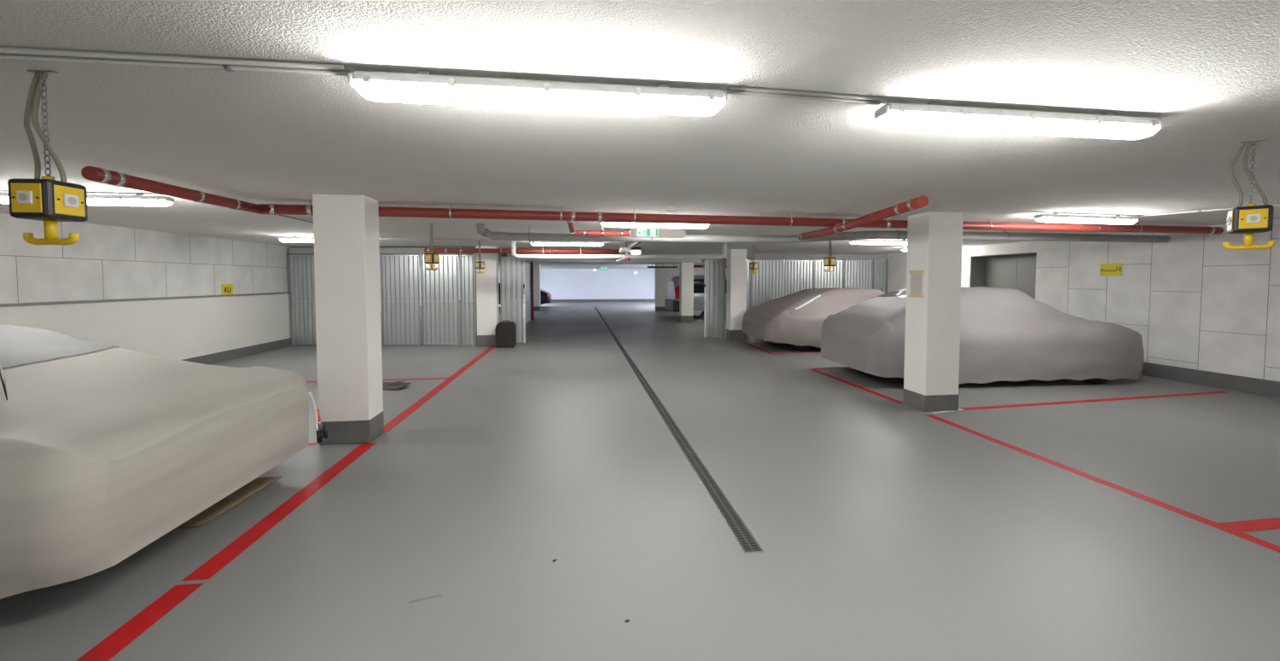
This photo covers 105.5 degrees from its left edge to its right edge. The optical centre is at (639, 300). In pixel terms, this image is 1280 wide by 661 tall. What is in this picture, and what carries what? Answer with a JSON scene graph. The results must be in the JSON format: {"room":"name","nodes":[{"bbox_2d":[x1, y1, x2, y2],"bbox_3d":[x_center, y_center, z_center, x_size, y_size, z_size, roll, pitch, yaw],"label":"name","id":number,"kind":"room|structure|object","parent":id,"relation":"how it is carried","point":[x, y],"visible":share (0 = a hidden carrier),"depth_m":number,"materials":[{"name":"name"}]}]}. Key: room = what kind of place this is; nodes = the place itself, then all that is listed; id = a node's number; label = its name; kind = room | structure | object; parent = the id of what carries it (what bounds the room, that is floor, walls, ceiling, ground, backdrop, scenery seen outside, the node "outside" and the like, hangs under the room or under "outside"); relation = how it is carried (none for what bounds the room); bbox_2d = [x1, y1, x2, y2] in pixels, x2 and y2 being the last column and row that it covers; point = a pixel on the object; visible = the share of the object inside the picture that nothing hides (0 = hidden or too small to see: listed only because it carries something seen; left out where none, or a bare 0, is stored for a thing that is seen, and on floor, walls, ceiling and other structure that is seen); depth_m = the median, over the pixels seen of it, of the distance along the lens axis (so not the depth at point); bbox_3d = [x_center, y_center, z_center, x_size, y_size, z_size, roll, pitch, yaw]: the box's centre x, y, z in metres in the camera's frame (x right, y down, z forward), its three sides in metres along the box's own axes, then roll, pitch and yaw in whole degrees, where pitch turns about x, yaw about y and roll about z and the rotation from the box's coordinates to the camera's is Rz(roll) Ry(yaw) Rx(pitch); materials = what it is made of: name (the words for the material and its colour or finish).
{"room":"parking garage","nodes":[
{"label":"parking garage","id":0,"kind":"room"},
{"bbox_2d":[0,213,289,303],"bbox_3d":[-7.055,0.272,2.211,0.301,2.270,18.150,0,2,-7],"label":"wall","id":1,"kind":"structure","parent":0,"point":[106,262],"depth_m":7.13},
{"bbox_2d":[0,291,289,307],"bbox_3d":[-6.870,0.197,2.181,0.062,0.033,18.050,0,2,-7],"label":"trim","id":2,"kind":"structure","parent":1,"relation":"attached to","point":[246,294],"depth_m":6.99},
{"bbox_2d":[0,293,290,360],"bbox_3d":[-6.876,0.810,2.206,0.050,1.195,18.050,0,2,-7],"label":"wall","id":3,"kind":"structure","parent":1,"relation":"attached to","point":[176,328],"depth_m":7.87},
{"bbox_2d":[221,284,232,295],"bbox_3d":[-7.791,-0.207,9.185,0.008,0.210,0.300,0,2,-7],"label":"wall sign","id":4,"kind":"object","parent":1,"relation":"attached to","point":[226,288],"visible":1,"depth_m":9.18,"materials":[{"name":"yellow plastic"}]},
{"bbox_2d":[181,337,290,364],"bbox_3d":[-6.848,1.317,2.231,0.006,0.180,18.050,0,2,-7],"label":"baseboard","id":5,"kind":"structure","parent":1,"relation":"attached to","point":[240,352],"depth_m":9.43,"materials":[{"name":"grey paint"}]},
{"bbox_2d":[379,263,421,311],"bbox_3d":[-12.218,-0.536,21.419,0.200,2.270,21.400,0,2,-7],"label":"wall","id":6,"kind":"structure","parent":0,"point":[380,264],"depth_m":28.95,"materials":[{"name":"paint"}]},
{"bbox_2d":[458,268,654,300],"bbox_3d":[-4.364,-1.037,33.301,18.800,2.270,0.200,0,2,-7],"label":"wall","id":7,"kind":"structure","parent":0,"point":[561,283],"depth_m":33.38,"materials":[{"name":"white paint"}]},
{"bbox_2d":[459,299,654,302],"bbox_3d":[-4.499,0.007,33.222,18.500,0.190,0.010,0,2,-7],"label":"baseboard","id":8,"kind":"structure","parent":7,"relation":"attached to","point":[553,300],"depth_m":33.46,"materials":[{"name":"grey paint"}]},
{"bbox_2d":[0,302,1279,660],"bbox_3d":[-1.659,1.020,13.806,19.400,0.200,40.100,0,2,-7],"label":"floor","id":9,"kind":"structure","parent":0,"point":[886,530],"depth_m":2.95,"materials":[{"name":"grey concrete"}]},
{"bbox_2d":[75,583,203,660],"bbox_3d":[-1.961,1.485,0.366,0.128,0.002,4.100,0,2,-7],"label":"parking line","id":10,"kind":"object","parent":9,"relation":"on","point":[127,633],"visible":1,"depth_m":2.12,"materials":[{"name":"red paint"}]},
{"bbox_2d":[0,325,327,599],"bbox_3d":[-4.598,0.786,2.752,4.353,1.198,2.082,0,2,-7],"label":"car","id":11,"kind":"object","parent":9,"relation":"on","point":[106,450],"visible":1,"depth_m":2.54,"materials":[{"name":"beige fabric"}]},
{"bbox_2d":[315,424,327,442],"bbox_3d":[-2.634,1.102,4.029,0.083,0.145,0.050,-1,3,-26],"label":"buckle","id":12,"kind":"object","parent":11,"relation":"attached to","point":[322,434],"depth_m":4.02,"materials":[{"name":"black plastic"}]},
{"bbox_2d":[175,476,281,528],"bbox_3d":[-2.948,1.347,3.281,0.580,0.024,0.700,0,2,-5],"label":"cardboard sheet","id":13,"kind":"object","parent":9,"relation":"on","point":[257,485],"visible":0.35,"depth_m":3.27,"materials":[{"name":"brown cardboard"}]},
{"bbox_2d":[181,442,376,581],"bbox_3d":[-2.358,1.355,3.456,0.130,0.002,2.065,0,2,-7],"label":"floor marking","id":14,"kind":"object","parent":9,"relation":"on","point":[218,561],"visible":1,"depth_m":3.02,"materials":[{"name":"red paint"}]},
{"bbox_2d":[288,247,316,346],"bbox_3d":[-7.454,-0.087,11.090,1.033,2.240,0.059,0,2,-1],"label":"corrugated panel","id":15,"kind":"object","parent":9,"relation":"on","point":[301,273],"visible":0.6,"depth_m":11.09,"materials":[{"name":"metal"}]},
{"bbox_2d":[312,193,383,444],"bbox_3d":[-2.727,0.173,4.569,0.443,2.270,0.331,0,2,-7],"label":"concrete column","id":16,"kind":"structure","parent":9,"relation":"on","point":[346,227],"depth_m":4.42,"materials":[{"name":"paint"}]},
{"bbox_2d":[305,378,448,382],"bbox_3d":[-5.132,1.199,7.153,4.420,0.002,0.100,0,2,-7],"label":"floor marking","id":17,"kind":"object","parent":9,"relation":"on","point":[421,378],"visible":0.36,"depth_m":7.37,"materials":[{"name":"red paint"}]},
{"bbox_2d":[382,380,410,389],"bbox_3d":[-3.797,1.185,6.843,1.130,0.048,0.571,0,2,-7],"label":"floor mat","id":18,"kind":"object","parent":9,"relation":"on","point":[386,386],"visible":0.27,"depth_m":6.85,"materials":[{"name":"rubber"}]},
{"bbox_2d":[379,247,420,345],"bbox_3d":[-5.445,-0.087,11.108,0.902,2.240,0.059,0,2,-1],"label":"corrugated panel","id":19,"kind":"object","parent":9,"relation":"on","point":[399,274],"visible":1,"depth_m":11.11,"materials":[{"name":"metal"}]},
{"bbox_2d":[408,594,441,603],"bbox_3d":[-1.011,1.404,2.291,0.140,0.001,0.016,-1,3,-22],"label":"scuff mark","id":20,"kind":"object","parent":9,"relation":"on","point":[438,596],"visible":1,"depth_m":2.29,"materials":[{"name":"grey"}]},
{"bbox_2d":[419,247,459,345],"bbox_3d":[-4.549,-0.088,11.116,0.882,2.240,0.059,0,2,-1],"label":"corrugated panel","id":21,"kind":"object","parent":9,"relation":"on","point":[439,288],"visible":0.9,"depth_m":11.12,"materials":[{"name":"metal"}]},
{"bbox_2d":[384,346,495,431],"bbox_3d":[-2.940,1.165,7.947,0.120,0.002,6.320,0,2,-7],"label":"floor marking","id":22,"kind":"object","parent":9,"relation":"on","point":[406,413],"visible":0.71,"depth_m":6.29,"materials":[{"name":"red paint"}]},
{"bbox_2d":[459,247,477,345],"bbox_3d":[-3.924,-0.088,11.121,0.358,2.240,0.059,0,2,-1],"label":"corrugated panel","id":23,"kind":"object","parent":9,"relation":"on","point":[468,270],"visible":0.92,"depth_m":11.12,"materials":[{"name":"metal"}]},
{"bbox_2d":[475,245,499,346],"bbox_3d":[-3.507,-0.106,11.206,0.451,2.270,0.336,0,2,-7],"label":"concrete column","id":24,"kind":"structure","parent":9,"relation":"on","point":[487,297],"depth_m":11.05,"materials":[{"name":"paint"}]},
{"bbox_2d":[494,320,516,348],"bbox_3d":[-2.996,0.743,10.868,0.425,0.602,0.240,0,2,-7],"label":"case","id":25,"kind":"object","parent":9,"relation":"on","point":[505,331],"visible":1,"depth_m":10.75,"materials":[{"name":"plastic"}]},
{"bbox_2d":[500,255,525,343],"bbox_3d":[-2.984,-0.020,11.419,0.575,2.080,0.131,0,2,-9],"label":"gate leaf","id":26,"kind":"object","parent":9,"relation":"on","point":[512,269],"visible":0.84,"depth_m":11.45,"materials":[{"name":"metal"}]},
{"bbox_2d":[505,253,530,324],"bbox_3d":[-3.718,-0.259,15.181,0.059,2.240,5.936,0,2,-7],"label":"corrugated panel","id":27,"kind":"object","parent":9,"relation":"on","point":[527,267],"visible":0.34,"depth_m":17.26,"materials":[{"name":"metal"}]},
{"bbox_2d":[498,282,552,305],"bbox_3d":[-7.109,-0.343,26.925,4.330,1.420,1.762,0,2,-7],"label":"parked car","id":28,"kind":"object","parent":9,"relation":"on","point":[545,297],"visible":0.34,"depth_m":26.34,"materials":[{"name":"black paint"}]},
{"bbox_2d":[529,261,534,319],"bbox_3d":[-4.073,-0.404,18.280,0.136,2.270,0.140,0,2,-7],"label":"riser pipe","id":29,"kind":"object","parent":9,"relation":"on","point":[531,263],"visible":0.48,"depth_m":18.23,"materials":[{"name":"red metal"}]},
{"bbox_2d":[533,264,540,311],"bbox_3d":[-5.088,-0.638,23.841,0.366,2.270,0.406,0,2,-7],"label":"concrete column","id":30,"kind":"structure","parent":9,"relation":"on","point":[536,267],"depth_m":23.65,"materials":[{"name":"paint"}]},
{"bbox_2d":[593,307,763,553],"bbox_3d":[-0.927,0.875,14.821,0.112,0.004,24.508,0,2,-7],"label":"channel","id":31,"kind":"object","parent":9,"relation":"on","point":[741,532],"visible":1,"depth_m":3.76,"materials":[{"name":"metal"}]},
{"bbox_2d":[679,262,693,322],"bbox_3d":[1.666,-0.367,17.392,0.446,2.270,0.326,0,2,-7],"label":"concrete column","id":32,"kind":"structure","parent":9,"relation":"on","point":[686,289],"depth_m":17.24,"materials":[{"name":"paint"}]},
{"bbox_2d":[664,274,750,319],"bbox_3d":[3.336,-0.186,19.793,4.400,1.706,1.863,0,2,-7],"label":"car","id":33,"kind":"object","parent":9,"relation":"on","point":[672,303],"visible":0.25,"depth_m":18.81,"materials":[{"name":"grey paint"}]},
{"bbox_2d":[674,285,679,298],"bbox_3d":[1.438,-0.343,18.721,0.173,0.544,0.204,0,2,-7],"label":"tail light","id":34,"kind":"object","parent":33,"relation":"attached to","point":[677,287],"depth_m":18.70,"materials":[{"name":"red plastic"}]},
{"bbox_2d":[704,258,725,337],"bbox_3d":[1.944,-0.062,12.644,0.566,2.060,0.131,0,2,-5],"label":"gate leaf","id":35,"kind":"object","parent":9,"relation":"on","point":[714,271],"visible":1,"depth_m":12.68,"materials":[{"name":"metal"}]},
{"bbox_2d":[498,257,727,262],"bbox_3d":[-0.788,-1.034,12.428,6.200,0.100,0.080,0,2,-7],"label":"track","id":36,"kind":"object","parent":35,"relation":"attached to","point":[632,260],"visible":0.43,"depth_m":12.46,"materials":[{"name":"metal"}]},
{"bbox_2d":[726,249,746,340],"bbox_3d":[2.429,-0.151,12.262,0.416,2.270,0.346,0,2,-7],"label":"concrete column","id":37,"kind":"structure","parent":9,"relation":"on","point":[736,258],"depth_m":12.10,"materials":[{"name":"paint"}]},
{"bbox_2d":[746,253,751,310],"bbox_3d":[2.801,-0.187,13.470,0.576,2.240,0.059,0,2,-7],"label":"corrugated panel","id":38,"kind":"object","parent":9,"relation":"on","point":[748,255],"visible":0.16,"depth_m":13.48,"materials":[{"name":"metal"}]},
{"bbox_2d":[739,341,773,354],"bbox_3d":[2.583,1.039,10.949,0.085,0.002,2.040,0,2,-6],"label":"parking line","id":39,"kind":"object","parent":9,"relation":"on","point":[740,341],"visible":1,"depth_m":10.82,"materials":[{"name":"red paint"}]},
{"bbox_2d":[750,253,784,308],"bbox_3d":[3.560,-0.191,13.567,0.946,2.240,0.059,0,2,-7],"label":"corrugated panel","id":40,"kind":"object","parent":9,"relation":"on","point":[767,284],"visible":0.66,"depth_m":13.55,"materials":[{"name":"metal"}]},
{"bbox_2d":[783,253,814,296],"bbox_3d":[4.473,-0.196,13.684,0.886,2.240,0.059,0,2,-7],"label":"corrugated panel","id":41,"kind":"object","parent":9,"relation":"on","point":[798,276],"visible":0.4,"depth_m":13.66,"materials":[{"name":"metal"}]},
{"bbox_2d":[741,288,884,351],"bbox_3d":[4.769,0.368,11.204,4.500,1.322,2.110,0,2,-6],"label":"car","id":42,"kind":"object","parent":9,"relation":"on","point":[797,319],"visible":0.51,"depth_m":10.27,"materials":[{"name":"grey fabric"}]},
{"bbox_2d":[813,254,844,289],"bbox_3d":[5.361,-0.201,13.797,0.896,2.240,0.059,0,2,-7],"label":"corrugated panel","id":43,"kind":"object","parent":9,"relation":"on","point":[823,279],"visible":0.22,"depth_m":13.78,"materials":[{"name":"metal"}]},
{"bbox_2d":[810,369,902,403],"bbox_3d":[3.041,1.202,7.075,0.085,0.002,2.290,0,2,-8],"label":"parking line","id":44,"kind":"object","parent":9,"relation":"on","point":[815,370],"visible":0.86,"depth_m":6.78,"materials":[{"name":"red paint"}]},
{"bbox_2d":[843,254,873,289],"bbox_3d":[6.243,-0.205,13.910,0.876,2.240,0.059,0,2,-7],"label":"corrugated panel","id":45,"kind":"object","parent":9,"relation":"on","point":[858,270],"visible":0.41,"depth_m":13.88,"materials":[{"name":"metal"}]},
{"bbox_2d":[872,254,888,293],"bbox_3d":[6.898,-0.209,13.994,0.436,2.240,0.059,0,2,-7],"label":"corrugated panel","id":46,"kind":"object","parent":9,"relation":"on","point":[879,274],"visible":0.4,"depth_m":13.97,"materials":[{"name":"metal"}]},
{"bbox_2d":[902,211,963,412],"bbox_3d":[3.430,0.125,5.707,0.426,2.270,0.376,0,2,-7],"label":"concrete column","id":47,"kind":"structure","parent":9,"relation":"on","point":[934,239],"depth_m":5.54,"materials":[{"name":"paint"}]},
{"bbox_2d":[908,270,924,297],"bbox_3d":[3.218,-0.196,5.663,0.004,0.315,0.245,0,2,-7],"label":"notice","id":48,"kind":"object","parent":47,"relation":"attached to","point":[916,276],"visible":1,"depth_m":5.66,"materials":[{"name":"paper"}]},
{"bbox_2d":[912,276,920,292],"bbox_3d":[3.217,-0.189,5.666,0.001,0.181,0.150,0,2,-7],"label":"print","id":49,"kind":"object","parent":48,"relation":"on","point":[916,280],"depth_m":5.66,"materials":[{"name":"white paper"}]},
{"bbox_2d":[930,408,964,413],"bbox_3d":[3.519,1.266,5.567,0.472,0.002,0.050,-1,3,-20],"label":"worn patch","id":50,"kind":"object","parent":9,"relation":"on","point":[938,412],"visible":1,"depth_m":5.55,"materials":[{"name":"white paint"}]},
{"bbox_2d":[820,286,1143,384],"bbox_3d":[5.260,0.480,7.676,4.320,1.394,1.920,0,2,-5],"label":"car","id":51,"kind":"object","parent":9,"relation":"on","point":[1008,334],"visible":0.81,"depth_m":6.83,"materials":[{"name":"grey fabric"}]},
{"bbox_2d":[960,391,1228,410],"bbox_3d":[5.816,1.244,6.092,4.184,0.002,0.085,-1,2,-12],"label":"parking line","id":52,"kind":"object","parent":9,"relation":"on","point":[1210,392],"visible":1,"depth_m":6.06,"materials":[{"name":"red paint"}]},
{"bbox_2d":[926,414,1279,552],"bbox_3d":[3.623,1.406,2.239,0.095,0.002,6.400,0,2,-7],"label":"parking line","id":53,"kind":"object","parent":9,"relation":"on","point":[1244,536],"visible":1,"depth_m":3.42,"materials":[{"name":"red paint"}]},
{"bbox_2d":[1219,517,1279,532],"bbox_3d":[5.847,1.361,3.293,4.581,0.002,0.110,0,2,-9],"label":"parking line","id":54,"kind":"object","parent":9,"relation":"on","point":[1272,523],"visible":1,"depth_m":2.98,"materials":[{"name":"red paint"}]},
{"bbox_2d":[0,0,1279,269],"bbox_3d":[-1.659,-1.448,13.702,19.400,0.200,40.100,0,2,-7],"label":"ceiling","id":55,"kind":"structure","parent":0,"point":[1208,70],"depth_m":2.22,"materials":[{"name":"paint"}]},
{"bbox_2d":[0,192,8,203],"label":"fluorescent light","id":56,"kind":"object","parent":55,"relation":"attached to","point":[3,196],"depth_m":4.15,"materials":[{"name":"white plastic"}]},
{"bbox_2d":[7,69,87,245],"bbox_3d":[-2.200,-0.528,1.805,0.185,0.642,0.165,0,2,-3],"label":"power outlet","id":57,"kind":"object","parent":55,"relation":"hanging from","point":[49,200],"visible":1,"depth_m":1.79,"materials":[{"name":"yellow plastic"}]},
{"bbox_2d":[16,190,33,203],"bbox_3d":[-2.195,-0.369,1.736,0.048,0.046,0.008,0,2,-3],"label":"socket","id":58,"kind":"object","parent":57,"relation":"attached to","point":[22,196],"depth_m":1.73,"materials":[{"name":"white plastic"}]},
{"bbox_2d":[63,193,79,208],"bbox_3d":[-2.124,-0.373,1.816,0.008,0.046,0.048,0,2,-3],"label":"socket","id":59,"kind":"object","parent":57,"relation":"attached to","point":[70,200],"depth_m":1.81,"materials":[{"name":"white plastic"}]},
{"bbox_2d":[87,193,174,206],"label":"fluorescent light","id":60,"kind":"object","parent":55,"relation":"attached to","point":[136,200],"depth_m":4.27,"materials":[{"name":"white plastic"}]},
{"bbox_2d":[0,197,172,206],"bbox_3d":[-4.885,-0.865,4.262,1.352,0.048,0.091,0,2,-7],"label":"diffuser","id":61,"kind":"object","parent":60,"relation":"attached to","point":[147,201],"depth_m":4.27,"materials":[{"name":"white plastic"}]},
{"bbox_2d":[0,46,346,70],"bbox_3d":[-3.870,-0.818,1.377,5.680,0.020,0.020,0,2,-7],"label":"conduit","id":62,"kind":"object","parent":55,"relation":"attached to","point":[2,49],"visible":1,"depth_m":1.66,"materials":[{"name":"grey plastic"}]},
{"bbox_2d":[0,52,350,75],"bbox_3d":[-3.875,-0.814,1.412,5.680,0.029,0.030,0,2,-7],"label":"conduit","id":63,"kind":"object","parent":55,"relation":"attached to","point":[2,55],"visible":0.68,"depth_m":1.69,"materials":[{"name":"grey plastic"}]},
{"bbox_2d":[278,215,313,223],"bbox_3d":[-4.334,-1.035,6.490,0.018,0.017,3.951,0,2,-9],"label":"conduit","id":64,"kind":"object","parent":55,"relation":"attached to","point":[278,215],"visible":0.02,"depth_m":6.01,"materials":[{"name":"grey metal"}]},
{"bbox_2d":[278,236,314,242],"bbox_3d":[-5.552,-1.074,8.527,1.396,0.108,0.106,0,2,-8],"label":"fluorescent light","id":65,"kind":"object","parent":55,"relation":"attached to","point":[294,239],"visible":0.53,"depth_m":8.43,"materials":[{"name":"white plastic"}]},
{"bbox_2d":[279,238,314,242],"bbox_3d":[-5.552,-1.045,8.528,1.352,0.048,0.091,0,2,-8],"label":"diffuser","id":66,"kind":"object","parent":65,"relation":"attached to","point":[282,240],"depth_m":8.43,"materials":[{"name":"white plastic"}]},
{"bbox_2d":[424,223,439,270],"bbox_3d":[-2.836,-0.731,6.619,0.185,0.644,0.165,1,2,15],"label":"box","id":67,"kind":"object","parent":55,"relation":"hanging from","point":[432,258],"visible":1,"depth_m":6.60,"materials":[{"name":"yellow plastic"}]},
{"bbox_2d":[378,238,504,240],"bbox_3d":[-3.487,-1.145,9.091,2.800,0.017,0.018,0,2,-7],"label":"conduit","id":68,"kind":"object","parent":55,"relation":"attached to","point":[379,238],"visible":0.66,"depth_m":9.06,"materials":[{"name":"grey plastic"}]},
{"bbox_2d":[474,241,484,273],"bbox_3d":[-3.179,-0.859,9.647,0.185,0.644,0.165,1,3,24],"label":"box","id":69,"kind":"object","parent":55,"relation":"hanging from","point":[480,264],"visible":1,"depth_m":9.63,"materials":[{"name":"yellow plastic"}]},
{"bbox_2d":[424,243,628,254],"bbox_3d":[-2.308,-1.090,10.203,4.181,0.216,0.110,0,2,-9],"label":"pipe","id":70,"kind":"object","parent":55,"relation":"hanging from","point":[461,250],"visible":0.94,"depth_m":10.14,"materials":[{"name":"red metal"}]},
{"bbox_2d":[348,70,727,116],"bbox_3d":[-0.353,-0.794,1.859,1.396,0.108,0.106,0,2,-8],"label":"fluorescent light","id":71,"kind":"object","parent":55,"relation":"attached to","point":[422,87],"visible":1,"depth_m":1.82,"materials":[{"name":"white plastic"}]},
{"bbox_2d":[530,240,604,246],"bbox_3d":[-1.394,-1.109,9.361,1.396,0.108,0.106,0,2,-7],"label":"fluorescent light","id":72,"kind":"object","parent":55,"relation":"attached to","point":[532,242],"visible":0.95,"depth_m":9.31,"materials":[{"name":"white plastic"}]},
{"bbox_2d":[531,243,602,246],"bbox_3d":[-1.394,-1.080,9.362,1.352,0.048,0.091,0,2,-7],"label":"diffuser","id":73,"kind":"object","parent":72,"relation":"attached to","point":[533,244],"depth_m":9.32,"materials":[{"name":"white plastic"}]},
{"bbox_2d":[511,241,727,259],"bbox_3d":[-0.372,-1.020,10.000,4.438,0.339,0.100,0,2,-7],"label":"pipe","id":74,"kind":"object","parent":55,"relation":"hanging from","point":[543,256],"visible":0.95,"depth_m":9.95,"materials":[{"name":"grey plastic"}]},
{"bbox_2d":[616,241,640,261],"bbox_3d":[-0.098,-0.930,8.636,0.494,0.404,2.900,0,2,-7],"label":"operator","id":75,"kind":"object","parent":55,"relation":"hanging from","point":[634,250],"visible":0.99,"depth_m":9.60,"materials":[{"name":"grey plastic"}]},
{"bbox_2d":[630,250,640,255],"bbox_3d":[-0.080,-0.957,9.656,0.200,0.090,0.200,0,2,-7],"label":"lamp","id":76,"kind":"object","parent":75,"relation":"attached to","point":[633,252],"depth_m":9.58,"materials":[{"name":"clear glass"}]},
{"bbox_2d":[630,246,640,250],"bbox_3d":[-0.080,-1.032,9.653,0.200,0.060,0.200,0,2,-7],"label":"lamp","id":77,"kind":"object","parent":75,"relation":"on","point":[635,247],"depth_m":9.57,"materials":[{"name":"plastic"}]},
{"bbox_2d":[81,166,1223,236],"bbox_3d":[1.865,-0.934,6.013,11.925,0.175,2.588,-1,3,-18],"label":"pipe","id":78,"kind":"object","parent":55,"relation":"hanging from","point":[100,175],"visible":0.84,"depth_m":5.18,"materials":[{"name":"red metal"}]},
{"bbox_2d":[797,195,928,240],"bbox_3d":[2.238,-0.828,5.334,0.136,0.154,2.852,0,2,-1],"label":"pipe","id":79,"kind":"object","parent":78,"relation":"attached to","point":[913,204],"visible":1,"depth_m":4.65,"materials":[{"name":"red metal"}]},
{"bbox_2d":[599,221,709,228],"bbox_3d":[0.198,-0.974,6.139,1.396,0.108,0.106,0,2,-9],"label":"fluorescent light","id":80,"kind":"object","parent":55,"relation":"attached to","point":[623,224],"visible":0.58,"depth_m":6.09,"materials":[{"name":"white plastic"}]},
{"bbox_2d":[629,222,686,238],"bbox_3d":[0.213,-0.883,5.787,0.670,0.258,0.090,0,2,-7],"label":"exit sign","id":81,"kind":"object","parent":55,"relation":"hanging from","point":[651,233],"visible":0.93,"depth_m":5.76,"materials":[{"name":"grey plastic"}]},
{"bbox_2d":[646,266,677,267],"bbox_3d":[1.003,-1.580,21.857,1.350,0.218,0.240,0,2,-7],"label":"cable tray","id":82,"kind":"object","parent":55,"relation":"hanging from","point":[647,266],"visible":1,"depth_m":21.74,"materials":[{"name":"metal"}]},
{"bbox_2d":[666,206,676,212],"bbox_3d":[0.330,-0.961,5.108,0.090,0.050,0.080,0,2,-7],"label":"junction box","id":83,"kind":"object","parent":55,"relation":"attached to","point":[669,209],"visible":1,"depth_m":5.07,"materials":[{"name":"white plastic"}]},
{"bbox_2d":[749,243,758,273],"bbox_3d":[2.363,-0.878,10.104,0.185,0.644,0.165,-2,3,-32],"label":"box","id":84,"kind":"object","parent":55,"relation":"hanging from","point":[753,265],"visible":1,"depth_m":10.08,"materials":[{"name":"yellow plastic"}]},
{"bbox_2d":[726,88,880,104],"bbox_3d":[0.685,-0.845,2.015,0.681,0.020,0.020,0,2,-11],"label":"conduit","id":85,"kind":"object","parent":55,"relation":"attached to","point":[728,91],"visible":0.8,"depth_m":2.01,"materials":[{"name":"grey plastic"}]},
{"bbox_2d":[476,223,1170,243],"bbox_3d":[2.856,-0.936,6.756,10.197,0.233,0.928,0,2,-2],"label":"drain pipe","id":86,"kind":"object","parent":55,"relation":"hanging from","point":[897,235],"visible":0.84,"depth_m":6.83,"materials":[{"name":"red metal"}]},
{"bbox_2d":[823,240,836,272],"bbox_3d":[3.058,-0.782,7.826,0.185,0.644,0.165,-1,3,-20],"label":"box","id":87,"kind":"object","parent":55,"relation":"hanging from","point":[829,261],"visible":0.81,"depth_m":7.81,"materials":[{"name":"yellow plastic"}]},
{"bbox_2d":[849,239,907,244],"bbox_3d":[4.532,-1.097,9.061,1.396,0.108,0.106,-1,2,-12],"label":"fluorescent light","id":88,"kind":"object","parent":55,"relation":"attached to","point":[852,241],"visible":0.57,"depth_m":9.00,"materials":[{"name":"white plastic"}]},
{"bbox_2d":[849,241,907,244],"bbox_3d":[4.532,-1.067,9.062,1.352,0.048,0.091,-1,2,-12],"label":"diffuser","id":89,"kind":"object","parent":88,"relation":"attached to","point":[852,242],"depth_m":9.00,"materials":[{"name":"white plastic"}]},
{"bbox_2d":[874,101,1162,139],"bbox_3d":[1.713,-0.807,2.178,1.396,0.108,0.106,0,2,-9],"label":"fluorescent light","id":90,"kind":"object","parent":55,"relation":"attached to","point":[931,115],"visible":1,"depth_m":2.13,"materials":[{"name":"white plastic"}]},
{"bbox_2d":[1034,212,1137,224],"bbox_3d":[5.182,-0.953,5.638,1.396,0.108,0.106,0,2,-11],"label":"fluorescent light","id":91,"kind":"object","parent":55,"relation":"attached to","point":[1055,218],"visible":1,"depth_m":5.59,"materials":[{"name":"white plastic"}]},
{"bbox_2d":[1035,216,1137,224],"bbox_3d":[5.182,-0.923,5.640,1.352,0.048,0.091,0,2,-11],"label":"diffuser","id":92,"kind":"object","parent":91,"relation":"attached to","point":[1108,220],"depth_m":5.60,"materials":[{"name":"white plastic"}]},
{"bbox_2d":[1139,203,1279,216],"bbox_3d":[6.441,-0.971,4.972,0.018,0.017,1.901,-2,3,-34],"label":"conduit","id":93,"kind":"object","parent":55,"relation":"attached to","point":[1278,204],"visible":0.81,"depth_m":5.41,"materials":[{"name":"grey plastic"}]},
{"bbox_2d":[1222,139,1275,250],"bbox_3d":[3.393,-0.586,2.700,0.185,0.604,0.165,2,3,42],"label":"box","id":94,"kind":"object","parent":55,"relation":"hanging from","point":[1249,219],"visible":1,"depth_m":2.69,"materials":[{"name":"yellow plastic"}]},
{"bbox_2d":[1226,216,1230,225],"bbox_3d":[3.336,-0.452,2.757,0.008,0.046,0.048,2,3,42],"label":"socket","id":95,"kind":"object","parent":94,"relation":"attached to","point":[1228,221],"depth_m":2.74,"materials":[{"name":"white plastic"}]},
{"bbox_2d":[1246,214,1261,222],"bbox_3d":[3.342,-0.448,2.649,0.048,0.046,0.008,2,3,42],"label":"socket","id":96,"kind":"object","parent":94,"relation":"attached to","point":[1250,218],"depth_m":2.64,"materials":[{"name":"white plastic"}]},
{"bbox_2d":[654,264,750,311],"bbox_3d":[3.277,-0.641,23.904,5.130,2.270,0.200,0,2,-7],"label":"wall","id":97,"kind":"structure","parent":0,"point":[662,276],"depth_m":23.53,"materials":[{"name":"paint"}]},
{"bbox_2d":[655,306,670,311],"bbox_3d":[3.288,0.387,23.842,5.135,0.220,0.010,0,2,-7],"label":"baseboard","id":98,"kind":"structure","parent":97,"relation":"attached to","point":[662,308],"depth_m":23.55,"materials":[{"name":"grey paint"}]},
{"bbox_2d":[782,219,1279,381],"bbox_3d":[7.231,-0.257,14.790,0.402,2.270,39.500,0,2,-7],"label":"wall","id":99,"kind":"structure","parent":0,"point":[1195,302],"depth_m":7.26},
{"bbox_2d":[970,252,1036,299],"bbox_3d":[7.824,0.043,10.322,0.420,2.045,1.606,0,2,-7],"label":"recess","id":100,"kind":"structure","parent":99,"relation":"in","point":[1014,270],"depth_m":10.56,"materials":[{"name":"beige paint"}]},
{"bbox_2d":[1099,263,1122,275],"bbox_3d":[7.872,-0.518,8.133,0.008,0.200,0.335,0,2,-7],"label":"wall sign","id":101,"kind":"object","parent":99,"relation":"attached to","point":[1106,269],"visible":1,"depth_m":8.12,"materials":[{"name":"yellow plastic"}]},
{"bbox_2d":[1141,361,1279,398],"bbox_3d":[8.331,1.200,4.649,0.006,0.210,19.000,0,2,-7],"label":"baseboard","id":102,"kind":"structure","parent":99,"relation":"attached to","point":[1259,386],"depth_m":6.81,"materials":[{"name":"grey paint"}]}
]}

